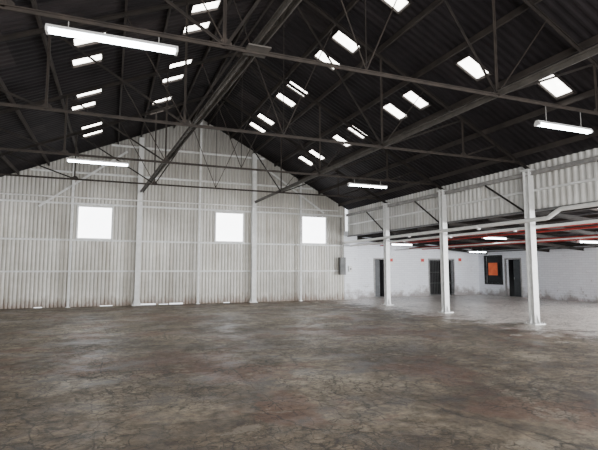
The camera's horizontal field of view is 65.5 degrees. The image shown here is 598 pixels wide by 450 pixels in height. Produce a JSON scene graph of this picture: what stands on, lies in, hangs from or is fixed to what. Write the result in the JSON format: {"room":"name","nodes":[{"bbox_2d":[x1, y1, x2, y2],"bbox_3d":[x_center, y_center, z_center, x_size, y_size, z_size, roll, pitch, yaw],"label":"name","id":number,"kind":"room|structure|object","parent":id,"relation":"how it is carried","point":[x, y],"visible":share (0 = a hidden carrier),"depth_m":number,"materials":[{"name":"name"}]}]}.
{"room":"warehouse","nodes":[
{"label":"warehouse","id":0,"kind":"room"},
{"bbox_2d":[0,0,267,176],"bbox_3d":[-4.266,-4.446,8.387,9.400,4.105,26.300,2,-6,-22],"label":"ceiling","id":1,"kind":"structure","parent":0,"point":[23,61],"depth_m":13.19,"materials":[{"name":"black metal"}]},
{"bbox_2d":[70,99,96,110],"bbox_3d":[-6.896,-3.817,14.898,0.740,0.392,0.540,2,-6,-22],"label":"skylight","id":2,"kind":"object","parent":1,"relation":"attached to","point":[93,103],"visible":0.76,"depth_m":14.98,"materials":[{"name":"white glass"}]},
{"bbox_2d":[70,51,103,68],"bbox_3d":[-5.396,-4.213,11.860,0.740,0.392,0.540,2,-6,-22],"label":"skylight","id":3,"kind":"object","parent":1,"relation":"attached to","point":[80,61],"visible":0.92,"depth_m":11.93,"materials":[{"name":"white glass"}]},
{"bbox_2d":[71,30,106,48],"bbox_3d":[-4.893,-4.349,10.885,0.740,0.392,0.540,2,-6,-22],"label":"skylight","id":4,"kind":"object","parent":1,"relation":"attached to","point":[77,42],"visible":0.46,"depth_m":10.98,"materials":[{"name":"white glass"}]},
{"bbox_2d":[75,89,102,99],"bbox_3d":[-6.318,-3.988,14.010,0.740,0.392,0.540,2,-6,-22],"label":"skylight","id":5,"kind":"object","parent":1,"relation":"attached to","point":[97,92],"visible":0.62,"depth_m":14.18,"materials":[{"name":"white glass"}]},
{"bbox_2d":[80,120,102,130],"bbox_3d":[-7.652,-3.667,17.176,0.740,0.392,0.540,2,-6,-22],"label":"skylight","id":6,"kind":"object","parent":1,"relation":"attached to","point":[98,123],"visible":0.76,"depth_m":17.19,"materials":[{"name":"white glass"}]},
{"bbox_2d":[82,128,102,138],"bbox_3d":[-8.043,-3.575,18.146,0.740,0.392,0.540,2,-6,-22],"label":"skylight","id":7,"kind":"object","parent":1,"relation":"attached to","point":[100,131],"visible":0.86,"depth_m":18.26,"materials":[{"name":"white glass"}]},
{"bbox_2d":[149,105,169,114],"bbox_3d":[-5.574,-4.586,18.535,0.740,0.392,0.540,2,-6,-22],"label":"skylight","id":8,"kind":"object","parent":1,"relation":"attached to","point":[168,105],"visible":0.4,"depth_m":18.37,"materials":[{"name":"white"}]},
{"bbox_2d":[151,95,172,105],"bbox_3d":[-5.145,-4.687,17.473,0.740,0.392,0.540,2,-6,-22],"label":"skylight","id":9,"kind":"object","parent":1,"relation":"attached to","point":[160,100],"visible":0.81,"depth_m":17.55,"materials":[{"name":"white glass"}]},
{"bbox_2d":[161,72,184,84],"bbox_3d":[-4.241,-4.925,15.641,0.740,0.392,0.540,2,-6,-22],"label":"skylight","id":10,"kind":"object","parent":1,"relation":"attached to","point":[177,77],"visible":0.89,"depth_m":15.73,"materials":[{"name":"white glass"}]},
{"bbox_2d":[168,57,193,68],"bbox_3d":[-3.720,-5.066,14.620,0.740,0.392,0.540,2,-6,-22],"label":"skylight","id":11,"kind":"object","parent":1,"relation":"attached to","point":[189,60],"visible":0.68,"depth_m":14.59,"materials":[{"name":"white glass"}]},
{"bbox_2d":[181,20,211,35],"bbox_3d":[-2.750,-5.311,12.491,0.740,0.392,0.540,2,-6,-22],"label":"skylight","id":12,"kind":"object","parent":1,"relation":"attached to","point":[192,28],"visible":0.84,"depth_m":12.57,"materials":[{"name":"white glass"}]},
{"bbox_2d":[189,0,221,15],"bbox_3d":[-2.312,-5.422,11.541,0.740,0.392,0.540,2,-6,-22],"label":"skylight","id":13,"kind":"object","parent":1,"relation":"attached to","point":[212,5],"visible":0.84,"depth_m":11.64,"materials":[{"name":"white glass"}]},
{"bbox_2d":[0,120,344,308],"bbox_3d":[-5.401,-0.791,21.648,17.000,8.850,0.185,2,-6,-22],"label":"wall","id":14,"kind":"structure","parent":0,"point":[34,230],"depth_m":21.33,"materials":[{"name":"white metal"}]},
{"bbox_2d":[76,205,113,239],"bbox_3d":[-8.880,-0.095,20.245,1.450,1.480,0.110,2,-6,-22],"label":"window","id":15,"kind":"structure","parent":14,"relation":"in","point":[93,222],"depth_m":20.26,"materials":[{"name":"white glass"}]},
{"bbox_2d":[214,211,243,242],"bbox_3d":[-3.360,0.114,22.455,1.450,1.480,0.110,2,-6,-22],"label":"window","id":16,"kind":"structure","parent":14,"relation":"in","point":[229,226],"depth_m":22.48,"materials":[{"name":"white glass"}]},
{"bbox_2d":[302,215,326,244],"bbox_3d":[0.769,0.270,24.107,1.450,1.480,0.110,2,-6,-22],"label":"window","id":17,"kind":"structure","parent":14,"relation":"in","point":[314,228],"depth_m":24.15,"materials":[{"name":"white glass"}]},
{"bbox_2d":[339,218,345,274],"bbox_3d":[2.263,1.100,24.391,0.330,3.000,0.195,2,-6,-22],"label":"box","id":18,"kind":"object","parent":14,"relation":"attached to","point":[342,260],"visible":1,"depth_m":24.22,"materials":[{"name":"grey metal"}]},
{"bbox_2d":[0,294,597,449],"bbox_3d":[3.785,2.850,12.355,28.000,0.150,29.100,2,-6,-22],"label":"floor","id":19,"kind":"structure","parent":0,"point":[363,373],"depth_m":6.76,"materials":[{"name":"concrete"}]},
{"bbox_2d":[65,162,74,307],"bbox_3d":[-9.627,0.283,19.665,0.171,6.337,0.126,2,-6,-22],"label":"wall post","id":20,"kind":"object","parent":19,"relation":"on","point":[73,181],"visible":0.83,"depth_m":19.59,"materials":[{"name":"white metal"}]},
{"bbox_2d":[132,137,143,305],"bbox_3d":[-7.122,-0.206,20.723,0.380,7.511,0.280,2,-6,-22],"label":"wall post","id":21,"kind":"object","parent":19,"relation":"on","point":[136,302],"visible":0.99,"depth_m":20.60,"materials":[{"name":"white metal"}]},
{"bbox_2d":[0,193,337,211],"bbox_3d":[-5.105,-1.004,21.468,15.400,0.060,0.060,2,-6,-22],"label":"beam","id":22,"kind":"structure","parent":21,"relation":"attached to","point":[0,193],"depth_m":20.96,"materials":[{"name":"white metal"}]},
{"bbox_2d":[196,121,202,303],"bbox_3d":[-4.644,-0.667,21.766,0.171,8.624,0.126,2,-6,-22],"label":"wall post","id":23,"kind":"object","parent":19,"relation":"on","point":[201,129],"visible":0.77,"depth_m":21.70,"materials":[{"name":"white metal"}]},
{"bbox_2d":[249,153,257,302],"bbox_3d":[-2.204,0.097,22.680,0.380,7.276,0.280,2,-6,-22],"label":"wall post","id":24,"kind":"object","parent":19,"relation":"on","point":[254,157],"visible":0.97,"depth_m":22.59,"materials":[{"name":"white metal"}]},
{"bbox_2d":[299,183,302,300],"bbox_3d":[0.088,0.814,23.537,0.171,6.009,0.126,2,-6,-22],"label":"wall post","id":25,"kind":"object","parent":19,"relation":"on","point":[301,183],"visible":0.69,"depth_m":23.48,"materials":[{"name":"white metal"}]},
{"bbox_2d":[366,203,393,304],"bbox_3d":[3.672,1.365,21.666,0.400,4.560,1.925,2,-6,-22],"label":"steel column","id":26,"kind":"structure","parent":19,"relation":"on","point":[386,242],"depth_m":20.92,"materials":[{"name":"white metal"}]},
{"bbox_2d":[0,93,386,202],"bbox_3d":[-3.837,-3.270,18.246,17.007,4.130,0.080,2,-6,-22],"label":"roof truss","id":27,"kind":"object","parent":26,"relation":"on","point":[74,177],"visible":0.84,"depth_m":17.94,"materials":[{"name":"metal"}]},
{"bbox_2d":[414,189,453,312],"bbox_3d":[5.127,1.024,18.063,0.400,4.560,1.925,2,-6,-22],"label":"steel column","id":28,"kind":"structure","parent":19,"relation":"on","point":[442,221],"depth_m":17.33,"materials":[{"name":"white metal"}]},
{"bbox_2d":[0,51,444,189],"bbox_3d":[-2.383,-3.610,14.644,17.007,4.130,0.080,2,-6,-22],"label":"roof truss","id":29,"kind":"object","parent":28,"relation":"on","point":[239,54],"visible":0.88,"depth_m":14.57,"materials":[{"name":"metal"}]},
{"bbox_2d":[66,158,128,166],"bbox_3d":[-5.667,-1.806,13.147,1.620,0.170,0.130,2,-6,-22],"label":"fluorescent light","id":30,"kind":"object","parent":29,"relation":"hanging from","point":[67,159],"visible":1,"depth_m":13.10,"materials":[{"name":"plastic"}]},
{"bbox_2d":[347,179,387,188],"bbox_3d":[2.419,-1.460,16.379,1.550,0.250,0.130,2,-6,-22],"label":"fluorescent light","id":31,"kind":"object","parent":29,"relation":"hanging from","point":[354,183],"visible":1,"depth_m":16.34,"materials":[{"name":"plastic"}]},
{"bbox_2d":[485,169,545,324],"bbox_3d":[6.581,0.684,14.461,0.400,4.560,1.925,2,-6,-22],"label":"steel column","id":32,"kind":"structure","parent":19,"relation":"on","point":[528,187],"depth_m":13.73,"materials":[{"name":"white metal"}]},
{"bbox_2d":[0,0,529,168],"bbox_3d":[-0.928,-3.951,11.041,17.007,4.130,0.080,2,-6,-22],"label":"roof truss","id":33,"kind":"object","parent":32,"relation":"on","point":[46,106],"visible":0.93,"depth_m":10.70,"materials":[{"name":"metal"}]},
{"bbox_2d":[342,201,597,243],"bbox_3d":[5.673,0.034,16.307,0.156,0.418,17.900,2,-6,-22],"label":"pipe","id":34,"kind":"object","parent":32,"relation":"attached to","point":[591,204],"visible":1,"depth_m":14.88,"materials":[{"name":"white metal"}]},
{"bbox_2d":[350,219,597,246],"bbox_3d":[6.072,0.315,16.441,0.117,0.144,17.900,2,-6,-22],"label":"pipe","id":35,"kind":"object","parent":32,"relation":"attached to","point":[595,220],"visible":1,"depth_m":15.39,"materials":[{"name":"white metal"}]},
{"bbox_3d":[8.036,0.343,10.858,0.400,4.560,1.925,2,-6,-22],"label":"steel column","id":36,"kind":"structure","parent":19,"relation":"on","visible":0},
{"bbox_2d":[0,0,597,114],"bbox_3d":[0.527,-4.291,7.439,17.007,4.130,0.080,2,-6,-22],"label":"roof truss","id":37,"kind":"object","parent":36,"relation":"on","point":[224,43],"visible":1,"depth_m":7.45,"materials":[{"name":"metal"}]},
{"bbox_2d":[45,21,177,55],"bbox_3d":[-2.405,-2.464,6.082,1.600,0.190,0.130,2,-6,-22],"label":"fluorescent light","id":38,"kind":"object","parent":37,"relation":"hanging from","point":[68,31],"visible":1,"depth_m":6.03,"materials":[{"name":"plastic"}]},
{"bbox_2d":[140,0,301,192],"bbox_3d":[-3.344,-2.110,12.845,0.353,0.298,17.478,2,-6,-24],"label":"tie","id":39,"kind":"object","parent":37,"relation":"attached to","point":[258,45],"visible":0.91,"depth_m":7.46,"materials":[{"name":"metal"}]},
{"bbox_2d":[254,44,597,202],"bbox_3d":[1.164,-1.847,14.637,0.100,0.152,17.451,2,-6,-22],"label":"beam","id":40,"kind":"structure","parent":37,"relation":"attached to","point":[592,51],"depth_m":9.18,"materials":[{"name":"metal"}]},
{"bbox_2d":[534,106,592,134],"bbox_3d":[5.189,-2.067,9.111,1.450,0.410,0.130,2,-6,-22],"label":"fluorescent light","id":41,"kind":"object","parent":37,"relation":"hanging from","point":[540,123],"visible":1,"depth_m":9.04,"materials":[{"name":"plastic"}]},
{"bbox_2d":[204,0,597,209],"bbox_3d":[3.829,-4.119,11.625,8.050,4.146,26.300,2,-6,-22],"label":"ceiling","id":42,"kind":"structure","parent":0,"point":[424,42],"depth_m":13.19,"materials":[{"name":"black metal"}]},
{"bbox_2d":[248,120,266,131],"bbox_3d":[-1.826,-4.288,20.453,0.740,0.450,0.540,2,-6,-22],"label":"skylight","id":43,"kind":"object","parent":42,"relation":"attached to","point":[251,123],"visible":0.81,"depth_m":20.50,"materials":[{"name":"white glass"}]},
{"bbox_2d":[255,111,275,126],"bbox_3d":[-1.379,-4.393,19.345,0.740,0.450,0.540,2,-6,-22],"label":"skylight","id":44,"kind":"object","parent":42,"relation":"attached to","point":[261,116],"visible":0.97,"depth_m":19.41,"materials":[{"name":"white glass"}]},
{"bbox_2d":[274,91,296,109],"bbox_3d":[-0.484,-4.602,17.128,0.740,0.450,0.540,2,-6,-22],"label":"skylight","id":45,"kind":"object","parent":42,"relation":"attached to","point":[289,102],"visible":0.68,"depth_m":17.20,"materials":[{"name":"white glass"}]},
{"bbox_2d":[285,79,309,98],"bbox_3d":[-0.055,-4.703,16.066,0.740,0.450,0.540,2,-6,-22],"label":"skylight","id":46,"kind":"object","parent":42,"relation":"attached to","point":[301,88],"visible":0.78,"depth_m":16.06,"materials":[{"name":"white glass"}]},
{"bbox_2d":[296,154,315,166],"bbox_3d":[0.326,-2.961,21.413,0.740,0.450,0.540,2,-6,-22],"label":"skylight","id":47,"kind":"object","parent":42,"relation":"attached to","point":[300,157],"visible":0.92,"depth_m":21.52,"materials":[{"name":"white glass"}]},
{"bbox_2d":[307,148,326,160],"bbox_3d":[0.773,-3.066,20.305,0.740,0.450,0.540,2,-6,-22],"label":"skylight","id":48,"kind":"object","parent":42,"relation":"attached to","point":[314,152],"visible":0.65,"depth_m":20.28,"materials":[{"name":"white glass"}]},
{"bbox_2d":[312,48,342,72],"bbox_3d":[0.841,-4.912,13.849,0.740,0.450,0.540,2,-6,-22],"label":"skylight","id":49,"kind":"object","parent":42,"relation":"attached to","point":[317,53],"visible":0.7,"depth_m":13.84,"materials":[{"name":"white glass"}]},
{"bbox_2d":[330,133,353,148],"bbox_3d":[1.669,-3.275,18.088,0.740,0.450,0.540,2,-6,-22],"label":"skylight","id":50,"kind":"object","parent":42,"relation":"attached to","point":[336,136],"visible":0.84,"depth_m":18.11,"materials":[{"name":"white glass"}]},
{"bbox_2d":[329,28,362,55],"bbox_3d":[1.288,-5.017,12.740,0.740,0.450,0.540,2,-6,-22],"label":"skylight","id":51,"kind":"object","parent":42,"relation":"attached to","point":[339,37],"visible":0.89,"depth_m":12.79,"materials":[{"name":"white glass"}]},
{"bbox_2d":[345,123,369,140],"bbox_3d":[2.135,-3.384,16.933,0.740,0.450,0.540,2,-6,-22],"label":"skylight","id":52,"kind":"object","parent":42,"relation":"attached to","point":[349,129],"visible":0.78,"depth_m":17.07,"materials":[{"name":"white glass"}]},
{"bbox_2d":[380,101,409,121],"bbox_3d":[3.030,-3.594,14.717,0.740,0.450,0.540,2,-6,-22],"label":"skylight","id":53,"kind":"object","parent":42,"relation":"attached to","point":[389,107],"visible":0.89,"depth_m":14.76,"materials":[{"name":"white glass"}]},
{"bbox_2d":[379,0,412,15],"bbox_3d":[2.127,-5.213,10.662,0.740,0.450,0.540,2,-6,-22],"label":"skylight","id":54,"kind":"object","parent":42,"relation":"attached to","point":[400,6],"visible":1,"depth_m":10.84,"materials":[{"name":"white glass"}]},
{"bbox_2d":[400,88,431,110],"bbox_3d":[3.440,-3.690,13.700,0.740,0.450,0.540,2,-6,-22],"label":"skylight","id":55,"kind":"object","parent":42,"relation":"attached to","point":[409,95],"visible":0.97,"depth_m":13.75,"materials":[{"name":"white glass"}]},
{"bbox_2d":[453,53,492,82],"bbox_3d":[4.317,-3.895,11.530,0.740,0.450,0.540,2,-6,-22],"label":"skylight","id":56,"kind":"object","parent":42,"relation":"attached to","point":[468,64],"visible":0.89,"depth_m":11.59,"materials":[{"name":"white glass"}]},
{"bbox_2d":[535,73,576,100],"bbox_3d":[5.998,-3.259,10.904,0.740,0.450,0.540,2,-6,-22],"label":"skylight","id":57,"kind":"object","parent":42,"relation":"attached to","point":[557,88],"visible":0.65,"depth_m":10.96,"materials":[{"name":"white glass"}]},
{"bbox_2d":[344,231,479,299],"bbox_3d":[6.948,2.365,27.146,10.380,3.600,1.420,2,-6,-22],"label":"wall","id":58,"kind":"structure","parent":0,"point":[407,277],"depth_m":27.33,"materials":[{"name":"paint"}]},
{"bbox_2d":[373,258,383,296],"bbox_3d":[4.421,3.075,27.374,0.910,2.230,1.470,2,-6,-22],"label":"door","id":59,"kind":"structure","parent":58,"relation":"in","point":[378,263],"depth_m":26.84,"materials":[{"name":"grey metal"}]},
{"bbox_2d":[420,258,424,265],"bbox_3d":[7.404,2.219,27.880,0.300,0.470,0.024,2,-6,-22],"label":"safety sign","id":60,"kind":"object","parent":58,"relation":"attached to","point":[422,260],"visible":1,"depth_m":27.87,"materials":[{"name":"white plastic"}]},
{"bbox_2d":[428,258,455,295],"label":"door","id":61,"kind":"structure","parent":58,"relation":"in","point":[434,270],"depth_m":28.88,"materials":[{"name":"grey metal"}]},
{"bbox_2d":[347,148,597,236],"bbox_3d":[7.452,-1.220,12.868,0.100,1.450,26.000,2,-6,-22],"label":"wall","id":62,"kind":"structure","parent":0,"point":[574,185],"depth_m":15.40,"materials":[{"name":"white metal"}]},
{"bbox_2d":[345,155,597,216],"bbox_3d":[7.350,-1.639,12.839,0.100,0.120,25.950,2,-6,-22],"label":"trim","id":63,"kind":"structure","parent":62,"relation":"attached to","point":[594,158],"depth_m":15.21,"materials":[{"name":"grey metal"}]},
{"bbox_2d":[357,206,597,250],"bbox_3d":[11.923,-0.097,15.325,10.100,0.863,27.400,2,-6,-22],"label":"ceiling","id":64,"kind":"structure","parent":0,"point":[583,212],"depth_m":20.20,"materials":[{"name":"metal"}]},
{"bbox_2d":[390,243,411,245],"bbox_3d":[4.993,0.718,22.734,1.200,0.550,0.130,2,-6,-22],"label":"fluorescent light","id":65,"kind":"object","parent":64,"relation":"hanging from","point":[410,244],"visible":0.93,"depth_m":22.67,"materials":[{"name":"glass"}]},
{"bbox_2d":[357,237,487,254],"bbox_3d":[7.107,1.212,27.005,9.841,0.890,0.080,2,-6,-22],"label":"cross beam","id":66,"kind":"structure","parent":64,"relation":"attached to","point":[358,238],"depth_m":27.07,"materials":[{"name":"metal"}]},
{"bbox_2d":[391,230,549,251],"bbox_3d":[8.749,0.828,22.941,9.841,0.890,0.080,2,-6,-22],"label":"cross beam","id":67,"kind":"structure","parent":64,"relation":"attached to","point":[397,231],"depth_m":22.76,"materials":[{"name":"metal"}]},
{"bbox_2d":[468,247,486,252],"bbox_3d":[10.380,1.458,27.113,1.300,0.300,0.130,2,-6,-22],"label":"fluorescent light","id":68,"kind":"object","parent":64,"relation":"hanging from","point":[482,251],"visible":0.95,"depth_m":27.14,"materials":[{"name":"plastic"}]},
{"bbox_2d":[481,237,506,239],"bbox_3d":[8.405,0.471,20.021,1.300,0.270,0.130,2,-6,-22],"label":"fluorescent light","id":69,"kind":"object","parent":64,"relation":"hanging from","point":[504,238],"visible":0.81,"depth_m":19.95,"materials":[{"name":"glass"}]},
{"bbox_2d":[417,227,583,250],"bbox_3d":[9.476,0.657,21.140,9.841,0.890,0.080,2,-6,-22],"label":"cross beam","id":70,"kind":"structure","parent":64,"relation":"attached to","point":[419,228],"depth_m":21.18,"materials":[{"name":"metal"}]},
{"bbox_2d":[409,234,597,248],"bbox_3d":[11.640,0.218,15.061,0.110,0.110,27.180,2,-6,-22],"label":"pipe","id":71,"kind":"object","parent":70,"relation":"attached to","point":[596,234],"visible":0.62,"depth_m":20.52,"materials":[{"name":"metal"}]},
{"bbox_2d":[422,238,597,249],"bbox_3d":[12.475,0.270,15.393,0.070,0.070,27.180,2,-6,-22],"label":"pipe","id":72,"kind":"object","parent":70,"relation":"attached to","point":[583,238],"visible":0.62,"depth_m":21.28,"materials":[{"name":"metal"}]},
{"bbox_2d":[467,246,597,252],"bbox_3d":[15.629,0.548,16.641,0.060,0.060,27.180,2,-6,-22],"label":"pipe","id":73,"kind":"object","parent":70,"relation":"attached to","point":[587,246],"visible":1,"depth_m":23.92,"materials":[{"name":"metal"}]},
{"bbox_2d":[448,223,597,245],"bbox_3d":[10.203,0.487,19.338,9.841,0.890,0.080,2,-6,-22],"label":"cross beam","id":74,"kind":"structure","parent":64,"relation":"attached to","point":[449,224],"depth_m":18.69,"materials":[{"name":"metal"}]},
{"bbox_2d":[488,217,597,234],"bbox_3d":[10.949,0.312,17.491,9.841,0.890,0.080,2,-6,-22],"label":"cross beam","id":75,"kind":"structure","parent":64,"relation":"attached to","point":[497,219],"depth_m":16.85,"materials":[{"name":"metal"}]},
{"bbox_2d":[535,211,594,220],"bbox_3d":[11.658,0.146,15.736,9.841,0.890,0.080,2,-6,-22],"label":"cross beam","id":76,"kind":"structure","parent":64,"relation":"attached to","point":[544,213],"depth_m":14.38,"materials":[{"name":"metal"}]},
{"bbox_2d":[577,239,597,242],"bbox_3d":[12.019,0.599,19.195,1.400,0.280,0.130,2,-6,-22],"label":"fluorescent light","id":77,"kind":"object","parent":64,"relation":"hanging from","point":[578,241],"visible":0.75,"depth_m":19.06,"materials":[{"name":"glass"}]},
{"bbox_2d":[478,245,597,302],"bbox_3d":[16.553,1.700,16.916,0.200,3.000,27.200,2,-6,-22],"label":"wall","id":78,"kind":"structure","parent":0,"point":[563,274],"depth_m":24.19,"materials":[{"name":"paint"}]},
{"bbox_2d":[484,255,502,284],"bbox_3d":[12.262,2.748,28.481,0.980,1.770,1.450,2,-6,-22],"label":"window","id":79,"kind":"structure","parent":78,"relation":"in","point":[495,280],"depth_m":28.30,"materials":[{"name":"black metal"}]},
{"bbox_2d":[488,262,498,275],"bbox_3d":[11.800,2.678,28.274,0.033,0.830,0.820,2,-6,-22],"label":"notice board","id":80,"kind":"object","parent":79,"relation":"attached to","point":[493,270],"visible":1,"depth_m":28.24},
{"bbox_2d":[504,258,522,296],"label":"door","id":81,"kind":"structure","parent":78,"relation":"in","point":[515,267],"depth_m":26.92,"materials":[{"name":"grey metal"}]},
{"bbox_3d":[9.026,-2.882,-0.467,27.200,8.850,0.100,2,-6,-22],"label":"wall","id":82,"kind":"structure","parent":0,"visible":0},
{"bbox_2d":[364,223,597,245],"bbox_3d":[8.763,-0.070,13.927,0.110,0.110,27.180,2,-6,-22],"label":"pipe","id":83,"kind":"object","parent":82,"relation":"attached to","point":[589,223],"visible":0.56,"depth_m":16.26,"materials":[{"name":"metal"}]},
{"bbox_2d":[380,226,597,245],"bbox_3d":[9.784,-0.001,14.333,0.070,0.070,27.180,2,-6,-22],"label":"pipe","id":84,"kind":"object","parent":82,"relation":"attached to","point":[586,227],"visible":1,"depth_m":18.03,"materials":[{"name":"metal"}]},
{"bbox_2d":[395,236,597,250],"bbox_3d":[10.712,0.283,14.681,0.060,0.060,27.180,2,-6,-22],"label":"pipe","id":85,"kind":"object","parent":82,"relation":"attached to","point":[587,236],"visible":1,"depth_m":19.51,"materials":[{"name":"metal"}]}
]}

